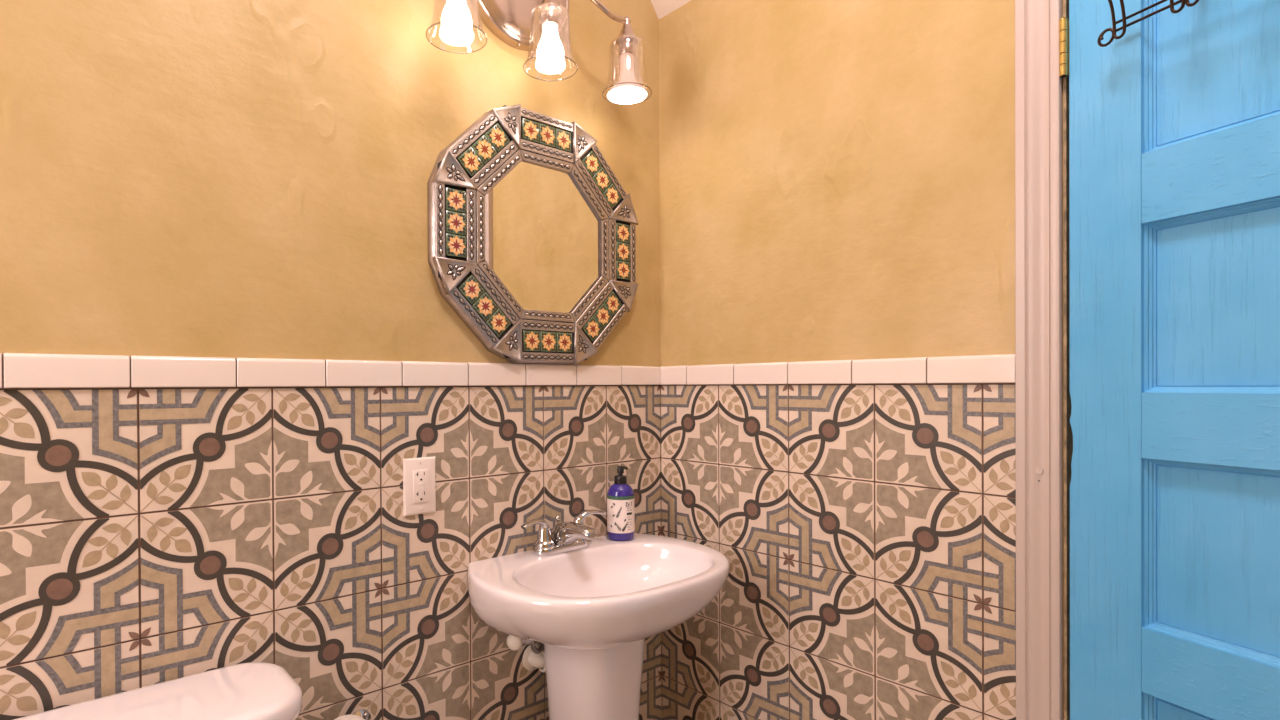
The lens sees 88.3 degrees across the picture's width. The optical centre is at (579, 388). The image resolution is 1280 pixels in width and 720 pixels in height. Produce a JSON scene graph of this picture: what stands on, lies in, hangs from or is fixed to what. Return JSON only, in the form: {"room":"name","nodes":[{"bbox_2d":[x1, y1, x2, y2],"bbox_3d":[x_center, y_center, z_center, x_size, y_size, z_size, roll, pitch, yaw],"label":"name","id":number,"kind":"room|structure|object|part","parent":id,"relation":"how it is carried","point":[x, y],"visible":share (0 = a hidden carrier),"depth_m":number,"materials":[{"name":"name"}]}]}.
{"room":"bathroom","nodes":[
{"label":"bathroom","id":0,"kind":"room"},
{"bbox_2d":[0,0,661,697],"bbox_3d":[-0.741,-0.232,1.127,2.646,2.900,0.120,-1,0,-39],"label":"wall","id":1,"kind":"structure","parent":0,"point":[183,178],"depth_m":1.18,"materials":[{"name":"yellow paint"}]},
{"bbox_2d":[0,353,659,388],"bbox_3d":[-0.699,-0.027,1.075,2.382,0.053,0.013,-1,0,-39],"label":"trim","id":2,"kind":"structure","parent":1,"relation":"attached to","point":[17,370],"depth_m":1.19,"materials":[{"name":"cream glazed ceramic tile"},{"name":"grout"}]},
{"bbox_2d":[0,385,661,719],"bbox_3d":[-0.712,0.608,1.067,2.437,1.221,0.002,-1,0,-39],"label":"wall tile","id":3,"kind":"structure","parent":1,"relation":"attached to","point":[149,536],"depth_m":1.22,"materials":[{"name":"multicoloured tile"}]},
{"bbox_2d":[353,709,370,719],"bbox_3d":[-0.415,0.651,1.207,0.058,0.048,0.196,0,0,-17],"label":"paper holder","id":4,"kind":"object","parent":1,"relation":"attached to","point":[363,713],"visible":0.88,"depth_m":1.29,"materials":[{"name":"silver metal"}]},
{"bbox_2d":[334,714,364,719],"bbox_3d":[-0.408,0.659,1.174,0.111,0.111,0.100,-1,0,-39],"label":"toilet paper","id":5,"kind":"object","parent":4,"relation":"on","point":[345,717],"visible":1,"depth_m":1.21,"materials":[{"name":"white paper"}]},
{"bbox_2d":[403,456,435,515],"bbox_3d":[-0.333,0.203,1.371,0.072,0.118,0.010,-1,0,-39],"label":"wall outlet","id":6,"kind":"object","parent":1,"relation":"attached to","point":[419,489],"visible":1,"depth_m":1.36,"materials":[{"name":"beige plastic"}]},
{"bbox_2d":[413,469,428,502],"bbox_3d":[-0.331,0.203,1.369,0.034,0.068,0.004,-1,0,-39],"label":"receptacle","id":7,"kind":"object","parent":6,"relation":"attached to","point":[420,476],"depth_m":1.37,"materials":[{"name":"beige plastic"}]},
{"bbox_2d":[507,635,543,653],"bbox_3d":[-0.130,0.571,1.505,0.068,0.077,0.114,0,0,35],"label":"shutoff valve","id":8,"kind":"object","parent":1,"relation":"attached to","point":[514,643],"visible":0.59,"depth_m":1.46,"materials":[{"name":"silver metal"}]},
{"bbox_3d":[-0.145,0.562,1.459,0.037,0.037,0.021,0,0,20],"label":"knob","id":9,"kind":"part","parent":8,"relation":"part of","materials":[{"name":"beige plastic"}]},
{"bbox_2d":[427,104,638,364],"bbox_3d":[-0.083,-0.357,1.570,0.596,0.596,0.032,-1,0,-39],"label":"wall mirror","id":10,"kind":"object","parent":1,"relation":"attached to","point":[532,230],"visible":1,"depth_m":1.54,"materials":[{"name":"silver metal"}]},
{"bbox_3d":[-0.268,-0.472,1.407,0.104,0.077,0.017,-1,0,-39],"label":"corner plate","id":11,"kind":"part","parent":10,"relation":"part of","materials":[{"name":"metal"}]},
{"bbox_3d":[-0.267,-0.238,1.408,0.104,0.077,0.017,-1,0,-39],"label":"corner plate","id":12,"kind":"part","parent":10,"relation":"part of","materials":[{"name":"metal"}]},
{"bbox_3d":[-0.256,-0.355,1.415,0.120,0.161,0.010,-1,0,-39],"label":"frame","id":13,"kind":"part","parent":10,"relation":"part of","materials":[{"name":"metal"}]},
{"bbox_3d":[-0.206,-0.523,1.455,0.192,0.192,0.010,-1,0,-39],"label":"frame","id":14,"kind":"part","parent":10,"relation":"part of","materials":[{"name":"metal"}]},
{"bbox_3d":[-0.205,-0.188,1.457,0.192,0.192,0.010,-1,0,-39],"label":"frame","id":15,"kind":"part","parent":10,"relation":"part of","materials":[{"name":"metal"}]},
{"bbox_3d":[-0.169,-0.602,1.488,0.077,0.104,0.017,-1,0,-39],"label":"corner plate","id":16,"kind":"part","parent":10,"relation":"part of","materials":[{"name":"metal"}]},
{"bbox_3d":[-0.166,-0.110,1.491,0.077,0.104,0.017,-1,0,-39],"label":"corner plate","id":17,"kind":"part","parent":10,"relation":"part of","materials":[{"name":"metal"}]},
{"bbox_2d":[485,161,599,312],"bbox_3d":[-0.085,-0.357,1.572,0.358,0.358,0.019,-1,0,-39],"label":"mirror glass","id":18,"kind":"object","parent":10,"relation":"attached to","point":[542,218],"depth_m":1.56,"materials":[{"name":"silver mirror"}]},
{"bbox_3d":[-0.078,-0.589,1.561,0.161,0.120,0.010,-1,0,-39],"label":"frame","id":19,"kind":"part","parent":10,"relation":"part of","materials":[{"name":"metal"}]},
{"bbox_3d":[-0.075,-0.125,1.564,0.161,0.120,0.010,-1,0,-39],"label":"frame","id":20,"kind":"part","parent":10,"relation":"part of","materials":[{"name":"metal"}]},
{"bbox_3d":[0.011,-0.603,1.637,0.077,0.104,0.017,-1,0,-39],"label":"corner plate","id":21,"kind":"part","parent":10,"relation":"part of","materials":[{"name":"metal"}]},
{"bbox_3d":[0.014,-0.112,1.639,0.077,0.104,0.017,-1,0,-39],"label":"corner plate","id":22,"kind":"part","parent":10,"relation":"part of","materials":[{"name":"metal"}]},
{"bbox_3d":[0.052,-0.525,1.668,0.192,0.192,0.010,-1,0,-39],"label":"frame","id":23,"kind":"part","parent":10,"relation":"part of","materials":[{"name":"metal"}]},
{"bbox_3d":[0.053,-0.191,1.669,0.192,0.192,0.010,-1,0,-39],"label":"frame","id":24,"kind":"part","parent":10,"relation":"part of","materials":[{"name":"metal"}]},
{"bbox_3d":[0.103,-0.358,1.710,0.120,0.161,0.010,-1,0,-39],"label":"frame","id":25,"kind":"part","parent":10,"relation":"part of","materials":[{"name":"metal"}]},
{"bbox_3d":[0.111,-0.475,1.719,0.104,0.077,0.017,-1,0,-39],"label":"corner plate","id":26,"kind":"part","parent":10,"relation":"part of","materials":[{"name":"metal"}]},
{"bbox_3d":[0.113,-0.242,1.720,0.104,0.077,0.017,-1,0,-39],"label":"corner plate","id":27,"kind":"part","parent":10,"relation":"part of","materials":[{"name":"metal"}]},
{"bbox_2d":[522,643,545,672],"bbox_3d":[-0.011,0.585,1.546,0.228,0.167,0.099,0,0,20],"label":"trap","id":28,"kind":"object","parent":1,"relation":"attached to","point":[531,661],"visible":0.3,"depth_m":1.54,"materials":[{"name":"beige plastic"}]},
{"bbox_2d":[426,0,650,103],"bbox_3d":[-0.087,-0.880,1.463,0.581,0.395,0.190,-1,0,-39],"label":"vanity light","id":29,"kind":"object","parent":1,"relation":"attached to","point":[525,25],"visible":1,"depth_m":1.48,"materials":[{"name":"silver metal"}]},
{"bbox_3d":[-0.242,-0.751,1.290,0.120,0.127,0.120,-1,0,-39],"label":"lamp shade","id":30,"kind":"part","parent":29,"relation":"part of","materials":[{"name":"clear glass"}]},
{"bbox_3d":[-0.242,-0.733,1.290,0.060,0.104,0.060,-1,0,-39],"label":"bulb","id":31,"kind":"part","parent":29,"relation":"part of","materials":[{"name":"white glass"}]},
{"bbox_3d":[-0.065,-0.763,1.436,0.120,0.127,0.120,-1,0,-39],"label":"lamp shade","id":32,"kind":"part","parent":29,"relation":"part of","materials":[{"name":"clear glass"}]},
{"bbox_3d":[-0.064,-0.744,1.436,0.060,0.104,0.060,-1,0,-39],"label":"bulb","id":33,"kind":"part","parent":29,"relation":"part of","materials":[{"name":"white glass"}]},
{"bbox_3d":[0.004,-0.926,1.530,0.244,0.104,0.047,0,0,-17],"label":"arm","id":34,"kind":"part","parent":29,"relation":"part of","materials":[{"name":"silver metal"}]},
{"bbox_3d":[0.114,-0.773,1.583,0.120,0.127,0.120,-1,0,-39],"label":"lamp shade","id":35,"kind":"part","parent":29,"relation":"part of","materials":[{"name":"clear glass"}]},
{"bbox_3d":[0.114,-0.756,1.583,0.096,0.096,0.096,-1,0,-39],"label":"bulb","id":36,"kind":"part","parent":29,"relation":"part of","materials":[{"name":"beige glass"}]},
{"bbox_2d":[651,0,690,18],"bbox_3d":[-0.003,-1.353,0.311,2.526,0.656,2.076,-1,0,-39],"label":"ceiling","id":37,"kind":"structure","parent":0,"point":[662,8],"depth_m":1.80,"materials":[{"name":"beige paint"}]},
{"bbox_2d":[659,0,1063,719],"bbox_3d":[0.895,0.078,1.130,0.120,2.264,1.956,-1,0,-39],"label":"wall","id":38,"kind":"structure","parent":0,"point":[837,177],"depth_m":1.43,"materials":[{"name":"yellow paint"}]},
{"bbox_2d":[660,354,1014,384],"bbox_3d":[0.501,-0.036,1.502,0.013,0.053,0.868,-1,0,-39],"label":"trim","id":39,"kind":"structure","parent":38,"relation":"attached to","point":[973,369],"depth_m":1.40,"materials":[{"name":"white glazed ceramic tile"},{"name":"brown grout"}]},
{"bbox_2d":[661,384,1015,719],"bbox_3d":[0.505,0.599,1.506,0.002,1.221,0.868,-1,0,-39],"label":"wall tile","id":40,"kind":"structure","parent":38,"relation":"attached to","point":[866,533],"depth_m":1.42,"materials":[{"name":"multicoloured tile"}]},
{"bbox_2d":[1015,0,1072,719],"bbox_3d":[1.107,0.190,0.859,0.139,2.040,0.894,-1,0,-39],"label":"door frame","id":41,"kind":"structure","parent":38,"relation":"attached to","point":[1038,83],"depth_m":1.13,"materials":[{"name":"beige paint"}]},
{"bbox_2d":[1059,0,1279,719],"bbox_3d":[0.937,0.227,0.762,0.106,1.954,0.744,0,0,-20],"label":"door","id":42,"kind":"structure","parent":38,"relation":"in","point":[1174,123],"depth_m":0.98,"materials":[{"name":"paint"}]},
{"bbox_2d":[1097,0,1198,46],"bbox_3d":[0.926,-0.642,0.752,0.135,0.233,0.590,0,0,-20],"label":"hook rack","id":43,"kind":"object","parent":42,"relation":"hanging from","point":[1113,30],"visible":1,"depth_m":0.98,"materials":[{"name":"brown metal"}]},
{"bbox_3d":[0.971,0.596,0.772,0.039,0.261,0.520,0,0,-20],"label":"panel moulding","id":44,"kind":"part","parent":42,"relation":"part of","materials":[{"name":"blue wood"}]},
{"bbox_3d":[0.976,0.596,0.773,0.010,0.269,0.528,0,0,-20],"label":"panel","id":45,"kind":"part","parent":42,"relation":"part of","materials":[{"name":"blue wood"}]},
{"bbox_3d":[0.966,-0.305,0.767,0.040,0.107,0.519,0,0,-20],"label":"rail","id":46,"kind":"part","parent":42,"relation":"part of","materials":[{"name":"blue wood"}]},
{"bbox_3d":[0.965,-0.489,0.766,0.039,0.260,0.520,0,0,-20],"label":"panel moulding","id":47,"kind":"part","parent":42,"relation":"part of","materials":[{"name":"blue wood"}]},
{"bbox_3d":[0.967,-0.123,0.768,0.039,0.258,0.520,0,0,-20],"label":"panel moulding","id":48,"kind":"part","parent":42,"relation":"part of","materials":[{"name":"blue wood"}]},
{"bbox_3d":[0.969,0.237,0.770,0.039,0.260,0.520,0,0,-20],"label":"panel moulding","id":49,"kind":"part","parent":42,"relation":"part of","materials":[{"name":"blue wood"}]},
{"bbox_3d":[0.968,0.057,0.769,0.040,0.101,0.519,0,0,-20],"label":"rail","id":50,"kind":"part","parent":42,"relation":"part of","materials":[{"name":"blue wood"}]},
{"bbox_3d":[0.970,0.416,0.771,0.040,0.099,0.519,0,0,-20],"label":"rail","id":51,"kind":"part","parent":42,"relation":"part of","materials":[{"name":"blue wood"}]},
{"bbox_3d":[0.970,-0.489,0.768,0.010,0.268,0.528,0,0,-20],"label":"panel","id":52,"kind":"part","parent":42,"relation":"part of","materials":[{"name":"blue wood"}]},
{"bbox_3d":[0.972,-0.123,0.770,0.010,0.266,0.528,0,0,-20],"label":"panel","id":53,"kind":"part","parent":42,"relation":"part of","materials":[{"name":"blue wood"}]},
{"bbox_3d":[0.974,0.237,0.772,0.010,0.268,0.528,0,0,-20],"label":"panel","id":54,"kind":"part","parent":42,"relation":"part of","materials":[{"name":"blue wood"}]},
{"bbox_3d":[-0.073,1.269,0.334,2.646,0.100,2.196,-1,0,-39],"label":"floor","id":55,"kind":"structure","parent":0,"visible":0},
{"bbox_2d":[13,662,301,719],"bbox_3d":[-0.521,0.847,0.762,0.495,0.745,0.678,-1,0,-39],"label":"toilet","id":56,"kind":"object","parent":55,"relation":"on","point":[254,690],"visible":1,"depth_m":1.00,"materials":[{"name":"white ceramic"}]},
{"bbox_2d":[468,533,729,719],"bbox_3d":[0.069,0.797,1.443,0.591,0.830,0.408,-1,0,-39],"label":"pedestal sink","id":57,"kind":"object","parent":55,"relation":"on","point":[593,609],"visible":0.98,"depth_m":1.39,"materials":[{"name":"white ceramic"}]},
{"bbox_2d":[521,510,606,555],"bbox_3d":[-0.016,0.339,1.526,0.245,0.086,0.138,-1,0,-39],"label":"faucet","id":58,"kind":"object","parent":57,"relation":"on","point":[569,536],"visible":1,"depth_m":1.51,"materials":[{"name":"silver metal"}]},
{"bbox_3d":[-0.100,0.316,1.500,0.023,0.038,0.087,0,0,37],"label":"lever","id":59,"kind":"part","parent":58,"relation":"part of","materials":[{"name":"silver metal"}]},
{"bbox_3d":[-0.082,0.338,1.525,0.050,0.060,0.050,-1,0,-39],"label":"handle","id":60,"kind":"part","parent":58,"relation":"part of","materials":[{"name":"silver metal"}]},
{"bbox_3d":[-0.052,0.331,1.570,0.012,0.058,0.012,-1,0,-39],"label":"lift rod","id":61,"kind":"part","parent":58,"relation":"part of","materials":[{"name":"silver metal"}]},
{"bbox_3d":[-0.042,0.373,1.558,0.157,0.019,0.055,-1,0,-39],"label":"plate","id":62,"kind":"part","parent":58,"relation":"part of","materials":[{"name":"silver metal"}]},
{"bbox_3d":[-0.014,0.345,1.523,0.053,0.066,0.132,-1,0,-39],"label":"spout","id":63,"kind":"part","parent":58,"relation":"part of","materials":[{"name":"silver metal"}]},
{"bbox_3d":[-0.003,0.337,1.590,0.050,0.060,0.050,-1,0,-39],"label":"handle","id":64,"kind":"part","parent":58,"relation":"part of","materials":[{"name":"silver metal"}]},
{"bbox_3d":[0.025,0.315,1.603,0.087,0.038,0.023,0,0,-26],"label":"lever","id":65,"kind":"part","parent":58,"relation":"part of","materials":[{"name":"silver metal"}]},
{"bbox_2d":[468,533,729,649],"bbox_3d":[0.067,0.456,1.441,0.591,0.148,0.408,-1,0,-39],"label":"basin","id":66,"kind":"object","parent":57,"relation":"in","point":[606,594],"depth_m":1.34,"materials":[{"name":"white ceramic"}]},
{"bbox_2d":[607,466,634,540],"bbox_3d":[0.104,0.288,1.668,0.070,0.185,0.070,-1,0,-39],"label":"soap bottle","id":67,"kind":"object","parent":57,"relation":"on","point":[620,495],"visible":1,"depth_m":1.64,"materials":[{"name":"blue plastic"}]},
{"bbox_2d":[611,502,631,530],"bbox_3d":[0.105,0.319,1.640,0.055,0.072,0.013,0,0,-1],"label":"print","id":68,"kind":"object","parent":67,"relation":"attached to","point":[621,512],"depth_m":1.64,"materials":[{"name":"grey paper"}]}
]}

